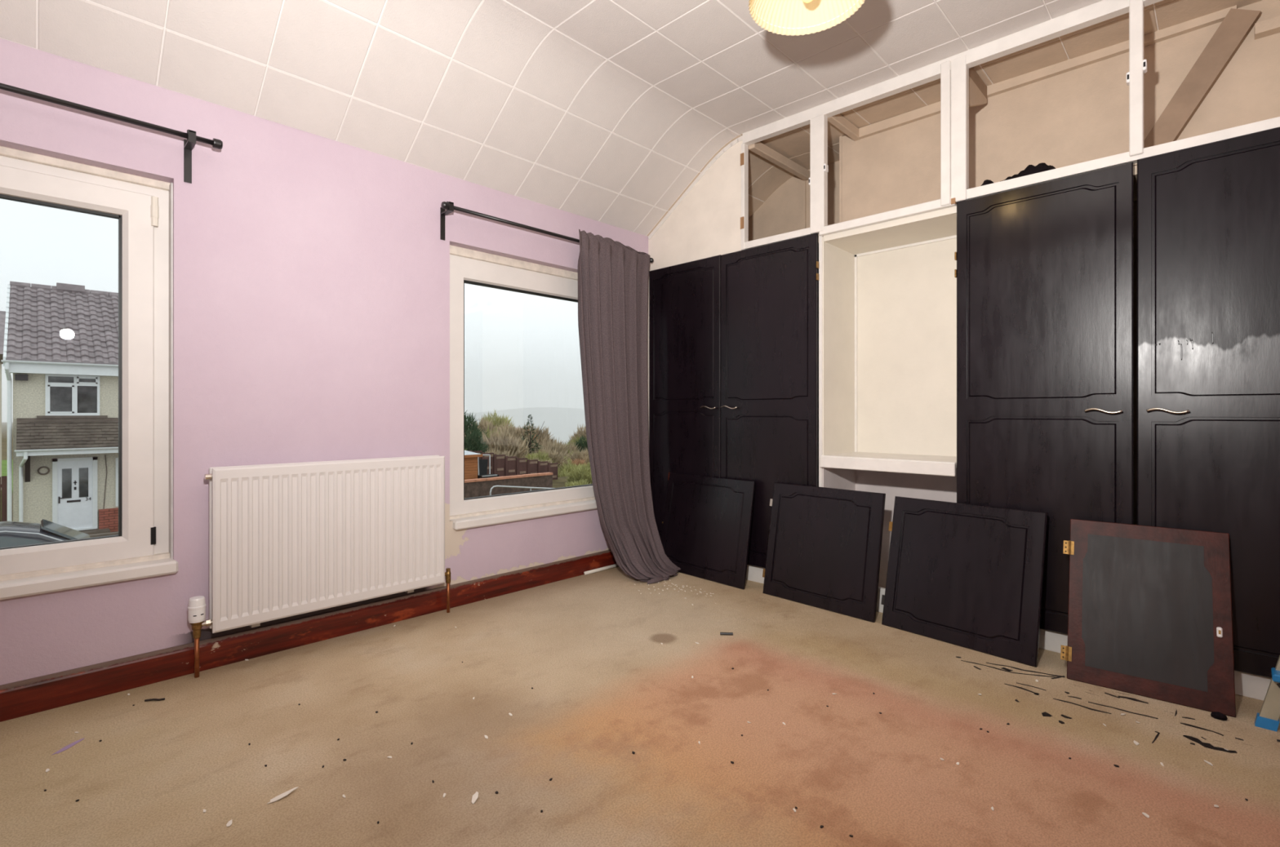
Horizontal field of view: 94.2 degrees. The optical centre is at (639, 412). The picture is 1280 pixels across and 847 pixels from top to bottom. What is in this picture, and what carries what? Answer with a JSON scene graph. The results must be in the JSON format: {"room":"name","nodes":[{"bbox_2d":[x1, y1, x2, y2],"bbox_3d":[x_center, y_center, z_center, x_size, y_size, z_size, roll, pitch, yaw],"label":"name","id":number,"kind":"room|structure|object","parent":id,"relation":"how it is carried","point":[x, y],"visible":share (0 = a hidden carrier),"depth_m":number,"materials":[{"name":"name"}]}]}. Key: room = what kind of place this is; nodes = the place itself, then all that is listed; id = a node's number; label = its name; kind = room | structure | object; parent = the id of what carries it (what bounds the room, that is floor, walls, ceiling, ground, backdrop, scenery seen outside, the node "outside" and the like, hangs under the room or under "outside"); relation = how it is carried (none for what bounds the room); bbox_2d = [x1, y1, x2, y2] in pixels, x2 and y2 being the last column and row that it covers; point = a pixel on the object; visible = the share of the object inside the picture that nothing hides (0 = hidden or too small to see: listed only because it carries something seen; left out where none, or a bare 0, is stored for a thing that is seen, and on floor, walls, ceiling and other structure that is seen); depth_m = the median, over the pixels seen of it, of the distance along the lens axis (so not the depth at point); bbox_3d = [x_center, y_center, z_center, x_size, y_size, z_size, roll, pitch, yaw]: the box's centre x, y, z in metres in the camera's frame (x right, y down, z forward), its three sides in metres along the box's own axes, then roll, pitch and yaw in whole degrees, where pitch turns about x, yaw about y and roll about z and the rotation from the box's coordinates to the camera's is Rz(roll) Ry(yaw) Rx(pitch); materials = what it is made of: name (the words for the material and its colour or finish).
{"room":"bedroom","nodes":[
{"label":"bedroom","id":0,"kind":"room"},
{"bbox_2d":[0,38,648,685],"bbox_3d":[-1.292,-0.325,2.928,0.260,2.750,5.050,0,0,44],"label":"wall","id":1,"kind":"structure","parent":0,"point":[311,272],"depth_m":2.50,"materials":[{"name":"purple paint"}]},
{"bbox_2d":[0,146,177,599],"bbox_3d":[-2.227,-0.143,1.872,0.184,1.494,1.213,0,0,44],"label":"window","id":2,"kind":"structure","parent":1,"relation":"in","point":[142,548],"depth_m":2.21,"materials":[{"name":"white plastic"}]},
{"bbox_2d":[0,82,222,183],"bbox_3d":[-2.155,-0.973,1.793,0.096,0.176,1.481,0,0,44],"label":"curtain rod","id":3,"kind":"object","parent":1,"relation":"attached to","point":[188,144],"visible":1,"depth_m":2.13,"materials":[{"name":"black metal"}]},
{"bbox_2d":[0,549,617,722],"bbox_3d":[-1.455,0.944,2.562,0.020,0.113,4.300,0,0,44],"label":"baseboard","id":4,"kind":"structure","parent":1,"relation":"attached to","point":[30,696],"depth_m":2.44,"materials":[{"name":"brown wood"}]},
{"bbox_2d":[187,455,451,678],"bbox_3d":[-1.337,0.607,2.624,0.099,0.791,1.064,0,0,44],"label":"radiator","id":5,"kind":"object","parent":1,"relation":"attached to","point":[289,540],"visible":1,"depth_m":2.52,"materials":[{"name":"white metal"},{"name":"copper"},{"name":"white plastic"}]},
{"bbox_2d":[449,244,597,530],"bbox_3d":[-0.576,-0.141,3.556,0.184,1.489,1.270,0,0,44],"label":"window","id":6,"kind":"structure","parent":1,"relation":"in","point":[468,266],"depth_m":3.29,"materials":[{"name":"white plastic"}]},
{"bbox_2d":[440,201,653,262],"bbox_3d":[-0.469,-0.970,3.512,0.096,0.176,1.521,0,0,44],"label":"curtain rod","id":7,"kind":"object","parent":1,"relation":"attached to","point":[449,206],"visible":0.8,"depth_m":3.08,"materials":[{"name":"black metal"}]},
{"bbox_2d":[577,229,680,584],"bbox_3d":[-0.037,-0.047,3.645,0.425,2.091,0.609,0,0,44],"label":"curtain","id":8,"kind":"object","parent":7,"relation":"hanging from","point":[613,276],"visible":1,"depth_m":3.71,"materials":[{"name":"grey fabric"}]},
{"bbox_2d":[647,275,648,437],"bbox_3d":[0.072,0.013,4.119,0.018,1.974,0.038,0,0,44],"label":"trim","id":9,"kind":"structure","parent":1,"relation":"attached to","point":[648,276],"depth_m":4.11,"materials":[{"name":"white paint"}]},
{"bbox_2d":[0,0,1262,236],"bbox_3d":[0.213,-1.469,1.457,3.950,0.496,5.158,0,0,44],"label":"ceiling","id":10,"kind":"structure","parent":0,"point":[607,112],"depth_m":2.63,"materials":[{"name":"white tile"}]},
{"bbox_2d":[748,0,864,35],"bbox_3d":[0.527,-1.467,1.867,0.370,0.347,0.370,0,0,44],"label":"pendant lamp","id":11,"kind":"object","parent":10,"relation":"hanging from","point":[783,17],"visible":1,"depth_m":2.01,"materials":[{"name":"white glass"}]},
{"bbox_2d":[0,566,1279,846],"bbox_3d":[0.103,1.024,1.559,4.150,0.052,5.050,0,0,44],"label":"floor","id":12,"kind":"structure","parent":0,"point":[606,689],"depth_m":1.78,"materials":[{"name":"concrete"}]},
{"bbox_2d":[144,697,164,702],"bbox_3d":[-1.683,0.996,2.064,0.061,0.007,0.010,0,0,-10],"label":"twig","id":13,"kind":"object","parent":12,"relation":"on","point":[150,700],"visible":1,"depth_m":2.06,"materials":[{"name":"brown wood"}]},
{"bbox_2d":[226,819,232,827],"bbox_3d":[-0.997,0.997,1.445,0.012,0.004,0.021,0,0,-31],"label":"flake","id":14,"kind":"object","parent":12,"relation":"on","point":[229,823],"visible":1,"depth_m":1.44,"materials":[{"name":"white paint"}]},
{"bbox_2d":[266,786,298,804],"bbox_3d":[-0.928,0.996,1.547,0.017,0.008,0.075,0,0,44],"label":"flake","id":15,"kind":"object","parent":12,"relation":"on","point":[286,793],"visible":1,"depth_m":1.54,"materials":[{"name":"white paint"}]},
{"bbox_2d":[471,791,478,804],"bbox_3d":[-0.426,0.996,1.538,0.015,0.008,0.040,0,0,-8],"label":"flake","id":16,"kind":"object","parent":12,"relation":"on","point":[475,797],"visible":1,"depth_m":1.54,"materials":[{"name":"white paint"}]},
{"bbox_2d":[583,564,618,575],"bbox_3d":[-0.221,0.989,3.785,0.021,0.021,0.345,0,0,44],"label":"wooden dowel","id":17,"kind":"object","parent":12,"relation":"on","point":[614,566],"visible":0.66,"depth_m":3.75,"materials":[{"name":"beige paint"}]},
{"bbox_2d":[661,472,755,589],"bbox_3d":[0.390,0.697,3.653,0.121,0.609,0.690,0,0,-43],"label":"door","id":18,"kind":"structure","parent":12,"relation":"on","point":[707,522],"depth_m":3.61,"materials":[{"name":"black wood"}]},
{"bbox_2d":[720,632,733,635],"bbox_3d":[0.389,0.994,2.677,0.057,0.012,0.012,0,0,4],"label":"cap","id":19,"kind":"object","parent":12,"relation":"on","point":[721,633],"visible":1,"depth_m":2.67,"materials":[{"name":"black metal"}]},
{"bbox_2d":[648,233,823,583],"bbox_3d":[0.648,0.013,3.781,1.273,1.975,0.454,0,0,44],"label":"wardrobe","id":20,"kind":"object","parent":12,"relation":"on","point":[733,337],"visible":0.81,"depth_m":3.54,"materials":[{"name":"black painted wood"},{"name":"metal"}]},
{"bbox_2d":[762,482,885,622],"bbox_3d":[0.936,0.698,3.110,0.128,0.608,0.650,0,0,-43],"label":"door","id":21,"kind":"structure","parent":12,"relation":"on","point":[824,545],"depth_m":3.07,"materials":[{"name":"wood"}]},
{"bbox_2d":[818,196,956,613],"bbox_3d":[1.355,0.001,3.117,0.681,1.999,0.436,0,0,44],"label":"shelf","id":22,"kind":"object","parent":12,"relation":"on","point":[890,282],"visible":0.6,"depth_m":3.27,"materials":[{"name":"beige paint"}]},
{"bbox_2d":[880,496,1048,667],"bbox_3d":[1.398,0.704,2.624,0.152,0.596,0.644,0,0,-41],"label":"door","id":23,"kind":"structure","parent":12,"relation":"on","point":[969,576],"depth_m":2.58,"materials":[{"name":"black wood"}]},
{"bbox_2d":[954,126,1279,701],"bbox_3d":[2.042,0.014,2.413,1.298,1.972,0.454,0,0,44],"label":"wardrobe","id":24,"kind":"object","parent":12,"relation":"on","point":[1044,273],"visible":0.84,"depth_m":2.28,"materials":[{"name":"black painted wood"},{"name":"metal"}]},
{"bbox_2d":[740,0,1279,269],"bbox_3d":[1.478,-1.320,3.216,3.232,0.720,0.758,0,0,44],"label":"wall cabinet","id":25,"kind":"object","parent":24,"relation":"on","point":[1214,77],"visible":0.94,"depth_m":2.72,"materials":[{"name":"white paint"}]},
{"bbox_2d":[980,162,1056,186],"bbox_3d":[1.701,-1.046,2.674,0.344,0.101,0.181,0,0,44],"label":"cloth","id":26,"kind":"object","parent":25,"relation":"on","point":[1030,169],"visible":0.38,"depth_m":2.60,"materials":[{"name":"black fabric"}]},
{"bbox_2d":[1060,519,1235,717],"bbox_3d":[1.831,0.713,2.172,0.472,0.580,0.194,0,0,39],"label":"door","id":27,"kind":"structure","parent":12,"relation":"on","point":[1149,615],"depth_m":2.14,"materials":[{"name":"brown wood"}]},
{"bbox_2d":[1210,711,1227,720],"bbox_3d":[1.894,0.990,1.946,0.040,0.020,0.032,0,0,44],"label":"scrap","id":28,"kind":"object","parent":12,"relation":"on","point":[1216,715],"visible":1,"depth_m":1.94,"materials":[{"name":"black fabric"}]},
{"bbox_2d":[1254,655,1279,732],"bbox_3d":[2.295,0.375,1.699,0.756,1.250,0.222,0,0,44],"label":"stepladder","id":29,"kind":"object","parent":12,"relation":"on","point":[1268,718],"visible":1,"depth_m":1.88,"materials":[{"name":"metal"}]},
{"bbox_2d":[648,140,742,271],"bbox_3d":[0.352,-1.322,3.850,0.794,0.692,0.030,0,0,44],"label":"wall","id":30,"kind":"structure","parent":0,"point":[706,223],"depth_m":3.76,"materials":[{"name":"white paint"}]},
{"bbox_2d":[648,135,742,239],"bbox_3d":[0.341,-1.430,3.838,0.797,0.468,0.010,0,0,44],"label":"trim","id":31,"kind":"structure","parent":30,"relation":"attached to","point":[736,140],"depth_m":3.82,"materials":[{"name":"white paint"}]},
{"bbox_2d":[748,160,1137,524],"bbox_3d":[1.798,-0.375,3.286,4.150,2.850,0.410,0,0,44],"label":"wall","id":32,"kind":"structure","parent":0,"point":[782,212],"depth_m":4.11,"materials":[{"name":"beige paint"}]},
{"label":"outside","id":33,"kind":"structure","parent":0,"visible":0},
{"bbox_2d":[464,407,586,444],"bbox_3d":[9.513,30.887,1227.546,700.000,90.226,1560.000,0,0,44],"label":"hills","id":34,"kind":"structure","parent":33,"point":[561,422],"depth_m":1201.87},
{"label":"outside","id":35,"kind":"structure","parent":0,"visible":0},
{"bbox_2d":[1,422,592,521],"bbox_3d":[-37.357,20.575,194.885,319.400,34.150,300.000,0,0,44],"label":"ground","id":36,"kind":"structure","parent":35,"point":[559,482],"depth_m":50.51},
{"bbox_2d":[0,280,118,534],"bbox_3d":[-16.583,-0.325,20.316,8.355,7.550,6.940,0,0,44],"label":"house","id":37,"kind":"structure","parent":36,"relation":"on","point":[60,348],"depth_m":16.50,"materials":[{"name":"roof tile"},{"name":"pebbledash render"},{"name":"white plastic"}]},
{"bbox_2d":[56,282,84,292],"bbox_3d":[-18.221,-4.000,19.044,0.300,0.200,0.650,0,0,44],"label":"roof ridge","id":38,"kind":"object","parent":37,"relation":"attached to","point":[60,287],"depth_m":18.92,"materials":[{"name":"tile"}]},
{"bbox_2d":[88,531,118,537],"bbox_3d":[-12.569,3.225,15.530,0.190,0.450,2.808,0,0,44],"label":"wall","id":39,"kind":"structure","parent":36,"relation":"on","point":[110,533],"depth_m":14.72,"materials":[{"name":"grey concrete"}]},
{"bbox_2d":[464,450,482,479],"bbox_3d":[-11.556,3.210,33.035,3.520,2.280,4.260,0,0,44],"label":"garden shed","id":40,"kind":"object","parent":36,"relation":"on","point":[470,458],"visible":0.24,"depth_m":33.04,"materials":[{"name":"wood"}]},
{"bbox_2d":[464,408,489,442],"bbox_3d":[-20.533,4.702,68.704,6.937,11.023,7.001,0,0,-28],"label":"evergreen tree","id":41,"kind":"object","parent":36,"relation":"on","point":[468,421],"visible":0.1,"depth_m":68.53,"materials":[{"name":"green plant"}]},
{"bbox_2d":[464,427,490,453],"bbox_3d":[-16.453,4.461,58.636,3.538,6.614,3.570,0,0,-21],"label":"evergreen tree","id":42,"kind":"object","parent":36,"relation":"on","point":[480,445],"visible":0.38,"depth_m":58.22,"materials":[{"name":"green plant"}]},
{"bbox_2d":[471,415,500,434],"bbox_3d":[-23.211,5.706,88.013,8.173,11.089,8.006,0,0,24],"label":"bare tree","id":43,"kind":"object","parent":36,"relation":"on","point":[484,426],"visible":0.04,"depth_m":87.07,"materials":[{"name":"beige plant"}]},
{"bbox_2d":[477,454,498,479],"bbox_3d":[-8.782,3.337,34.009,1.384,1.943,1.335,0,0,44],"label":"swing frame","id":44,"kind":"object","parent":36,"relation":"on","point":[482,464],"visible":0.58,"depth_m":33.97,"materials":[{"name":"metal"}]},
{"bbox_2d":[484,425,502,439],"bbox_3d":[-19.942,6.393,77.788,7.247,10.270,7.586,0,0,3],"label":"bare tree","id":45,"kind":"object","parent":36,"relation":"on","point":[488,430],"visible":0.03,"depth_m":76.95,"materials":[{"name":"green plant"}]},
{"bbox_2d":[480,408,514,431],"bbox_3d":[-22.997,4.326,95.530,7.247,10.270,7.749,0,0,-9],"label":"bare tree","id":46,"kind":"object","parent":36,"relation":"on","point":[495,419],"visible":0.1,"depth_m":95.07,"materials":[{"name":"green plant"}]},
{"bbox_2d":[484,447,511,460],"bbox_3d":[-12.789,5.101,52.756,3.792,4.202,3.871,0,0,3],"label":"bush","id":47,"kind":"object","parent":36,"relation":"on","point":[504,452],"visible":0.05,"depth_m":52.71,"materials":[{"name":"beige plant"}]},
{"bbox_2d":[471,424,531,460],"bbox_3d":[-15.572,6.643,65.993,8.006,11.089,8.173,0,0,-32],"label":"bare tree","id":48,"kind":"object","parent":36,"relation":"on","point":[502,443],"visible":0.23,"depth_m":64.69,"materials":[{"name":"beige plant"}]},
{"bbox_2d":[464,472,552,498],"bbox_3d":[-7.931,4.122,30.418,0.360,1.556,8.400,0,0,44],"label":"wall","id":49,"kind":"structure","parent":36,"relation":"on","point":[478,487],"depth_m":31.16,"materials":[{"name":"brick"}]},
{"bbox_2d":[468,450,558,479],"bbox_3d":[-7.784,3.590,37.515,0.130,2.720,6.580,0,0,44],"label":"fence","id":50,"kind":"object","parent":36,"relation":"on","point":[500,466],"visible":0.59,"depth_m":37.43,"materials":[{"name":"brown paint"}]},
{"bbox_2d":[489,419,537,456],"bbox_3d":[-17.596,6.314,80.723,8.173,11.089,8.006,0,0,-15],"label":"bare tree","id":51,"kind":"object","parent":36,"relation":"on","point":[511,430],"visible":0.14,"depth_m":80.25,"materials":[{"name":"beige plant"}]},
{"bbox_2d":[489,485,552,495],"bbox_3d":[-3.513,3.296,21.899,0.056,1.608,4.581,0,0,44],"label":"handrail","id":52,"kind":"object","parent":36,"relation":"on","point":[492,487],"visible":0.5,"depth_m":21.02,"materials":[{"name":"metal"}]},
{"bbox_2d":[515,426,537,445],"bbox_3d":[-19.485,6.029,94.695,7.472,8.020,7.213,0,0,-26],"label":"bare tree","id":53,"kind":"object","parent":36,"relation":"on","point":[518,426],"visible":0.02,"depth_m":94.83,"materials":[{"name":"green plant"}]},
{"bbox_2d":[519,414,544,456],"bbox_3d":[-13.616,5.312,73.069,6.429,10.280,6.912,0,0,-29],"label":"conifer","id":54,"kind":"object","parent":36,"relation":"on","point":[533,449],"visible":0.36,"depth_m":73.04,"materials":[{"name":"green plant"}]},
{"bbox_2d":[524,422,555,445],"bbox_3d":[-17.879,6.863,100.191,8.006,11.089,8.173,0,0,18],"label":"bare tree","id":55,"kind":"object","parent":36,"relation":"on","point":[545,432],"visible":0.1,"depth_m":99.69,"materials":[{"name":"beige plant"}]},
{"bbox_2d":[524,448,555,462],"bbox_3d":[-9.655,5.252,55.712,3.433,3.892,3.593,0,0,-31],"label":"bush","id":56,"kind":"object","parent":36,"relation":"on","point":[544,457],"visible":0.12,"depth_m":55.40,"materials":[{"name":"green plant"}]},
{"bbox_2d":[529,457,559,475],"bbox_3d":[-8.317,5.580,48.482,3.792,4.202,3.871,0,0,-5],"label":"bush","id":57,"kind":"object","parent":36,"relation":"on","point":[530,458],"visible":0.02,"depth_m":48.50,"materials":[{"name":"green plant"}]},
{"bbox_2d":[528,440,570,458],"bbox_3d":[-10.459,8.663,66.854,8.173,11.089,8.006,0,0,24],"label":"bare tree","id":58,"kind":"object","parent":36,"relation":"on","point":[547,447],"visible":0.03,"depth_m":67.07,"materials":[{"name":"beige plant"}]},
{"bbox_2d":[530,436,573,457],"bbox_3d":[-12.335,8.543,80.478,8.173,11.089,8.006,0,0,-34],"label":"bare tree","id":59,"kind":"object","parent":36,"relation":"on","point":[558,447],"visible":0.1,"depth_m":80.16,"materials":[{"name":"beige plant"}]},
{"bbox_2d":[542,448,570,468],"bbox_3d":[-8.388,5.492,56.940,3.792,4.202,3.871,0,0,-24],"label":"bush","id":60,"kind":"object","parent":36,"relation":"on","point":[554,457],"visible":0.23,"depth_m":56.54,"materials":[{"name":"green plant"}]},
{"bbox_2d":[557,467,571,477],"bbox_3d":[-5.891,5.798,43.735,3.433,3.892,3.593,0,0,42],"label":"bush","id":61,"kind":"object","parent":36,"relation":"on","point":[562,473],"visible":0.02,"depth_m":43.16,"materials":[{"name":"green plant"}]},
{"bbox_2d":[557,454,573,467],"bbox_3d":[-8.109,5.659,58.191,3.593,3.892,3.433,0,0,-27],"label":"bush","id":62,"kind":"object","parent":36,"relation":"on","point":[568,460],"visible":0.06,"depth_m":58.00,"materials":[{"name":"green plant"}]},
{"bbox_2d":[549,437,582,453],"bbox_3d":[-11.325,8.812,85.259,8.173,11.089,8.006,0,0,-40],"label":"bare tree","id":63,"kind":"object","parent":36,"relation":"on","point":[573,447],"visible":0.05,"depth_m":85.16,"materials":[{"name":"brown plant"}]},
{"bbox_2d":[558,460,586,474],"bbox_3d":[-5.937,5.967,51.967,3.593,3.892,3.433,0,0,24],"label":"bush","id":64,"kind":"object","parent":36,"relation":"on","point":[570,467],"visible":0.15,"depth_m":51.63,"materials":[{"name":"green plant"}]},
{"bbox_2d":[564,436,586,447],"bbox_3d":[-10.362,8.371,103.215,7.749,10.270,7.247,0,0,-24],"label":"bare tree","id":65,"kind":"object","parent":36,"relation":"on","point":[576,437],"visible":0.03,"depth_m":102.44,"materials":[{"name":"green plant"}]},
{"bbox_2d":[564,477,588,487],"bbox_3d":[-3.551,4.806,33.813,2.196,2.378,2.098,0,0,17],"label":"bush","id":66,"kind":"object","parent":36,"relation":"on","point":[582,482],"visible":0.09,"depth_m":33.82,"materials":[{"name":"green plant"}]},
{"bbox_2d":[566,425,586,442],"bbox_3d":[-9.709,7.252,107.851,8.006,11.089,8.173,0,0,22],"label":"bare tree","id":67,"kind":"object","parent":36,"relation":"on","point":[580,431],"visible":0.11,"depth_m":106.81,"materials":[{"name":"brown plant"}]},
{"bbox_2d":[565,464,592,484],"bbox_3d":[-3.747,4.381,38.005,2.098,2.378,2.196,0,0,-13],"label":"bush","id":68,"kind":"object","parent":36,"relation":"on","point":[579,473],"visible":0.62,"depth_m":37.62,"materials":[{"name":"green plant"}]},
{"bbox_2d":[568,448,589,463],"bbox_3d":[-6.017,5.716,61.807,3.744,4.202,3.780,0,0,-43],"label":"bush","id":69,"kind":"object","parent":36,"relation":"on","point":[584,455],"visible":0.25,"depth_m":61.25,"materials":[{"name":"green plant"}]},
{"bbox_2d":[569,457,589,467],"bbox_3d":[-6.356,5.976,58.998,3.291,3.039,3.310,0,0,19],"label":"bush","id":70,"kind":"object","parent":36,"relation":"on","point":[575,461],"visible":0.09,"depth_m":58.72,"materials":[{"name":"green plant"}]},
{"bbox_2d":[573,434,588,452],"bbox_3d":[-9.026,6.561,94.765,3.780,6.614,3.746,0,0,25],"label":"evergreen tree","id":71,"kind":"object","parent":36,"relation":"on","point":[583,446],"visible":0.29,"depth_m":94.24,"materials":[{"name":"green plant"}]},
{"bbox_2d":[583,462,590,468],"bbox_3d":[-4.275,5.993,53.953,3.433,3.892,3.593,0,0,38],"label":"bush","id":72,"kind":"object","parent":36,"relation":"on","point":[584,464],"visible":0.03,"depth_m":53.78,"materials":[{"name":"green plant"}]},
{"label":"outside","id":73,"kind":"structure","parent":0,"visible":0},
{"bbox_2d":[0,459,13,521],"bbox_3d":[-42.885,3.450,15.678,42.500,0.100,36.400,0,0,44],"label":"lawn","id":74,"kind":"structure","parent":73,"point":[4,463],"depth_m":34.65,"materials":[{"name":"green plant"}]},
{"bbox_2d":[0,311,5,490],"bbox_3d":[-28.312,-0.375,22.465,6.600,7.650,6.100,0,0,44],"label":"house","id":75,"kind":"structure","parent":74,"relation":"on","point":[2,313],"depth_m":24.49,"materials":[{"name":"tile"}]},
{"bbox_2d":[0,475,7,521],"bbox_3d":[-20.507,2.675,17.477,0.070,1.450,2.710,0,0,44],"label":"fence","id":76,"kind":"object","parent":74,"relation":"on","point":[4,478],"visible":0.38,"depth_m":18.34,"materials":[{"name":"brown paint"}]},
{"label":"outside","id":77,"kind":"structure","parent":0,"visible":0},
{"bbox_3d":[-20.304,3.495,-1.501,11.200,0.050,43.500,0,0,44],"label":"road","id":78,"kind":"object","parent":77,"visible":0},
{"bbox_2d":[0,519,89,547],"bbox_3d":[-11.933,2.730,10.459,1.740,1.480,5.200,0,0,44],"label":"car","id":79,"kind":"object","parent":78,"relation":"on","point":[11,533],"visible":0.12,"depth_m":10.76,"materials":[{"name":"grey paint"}]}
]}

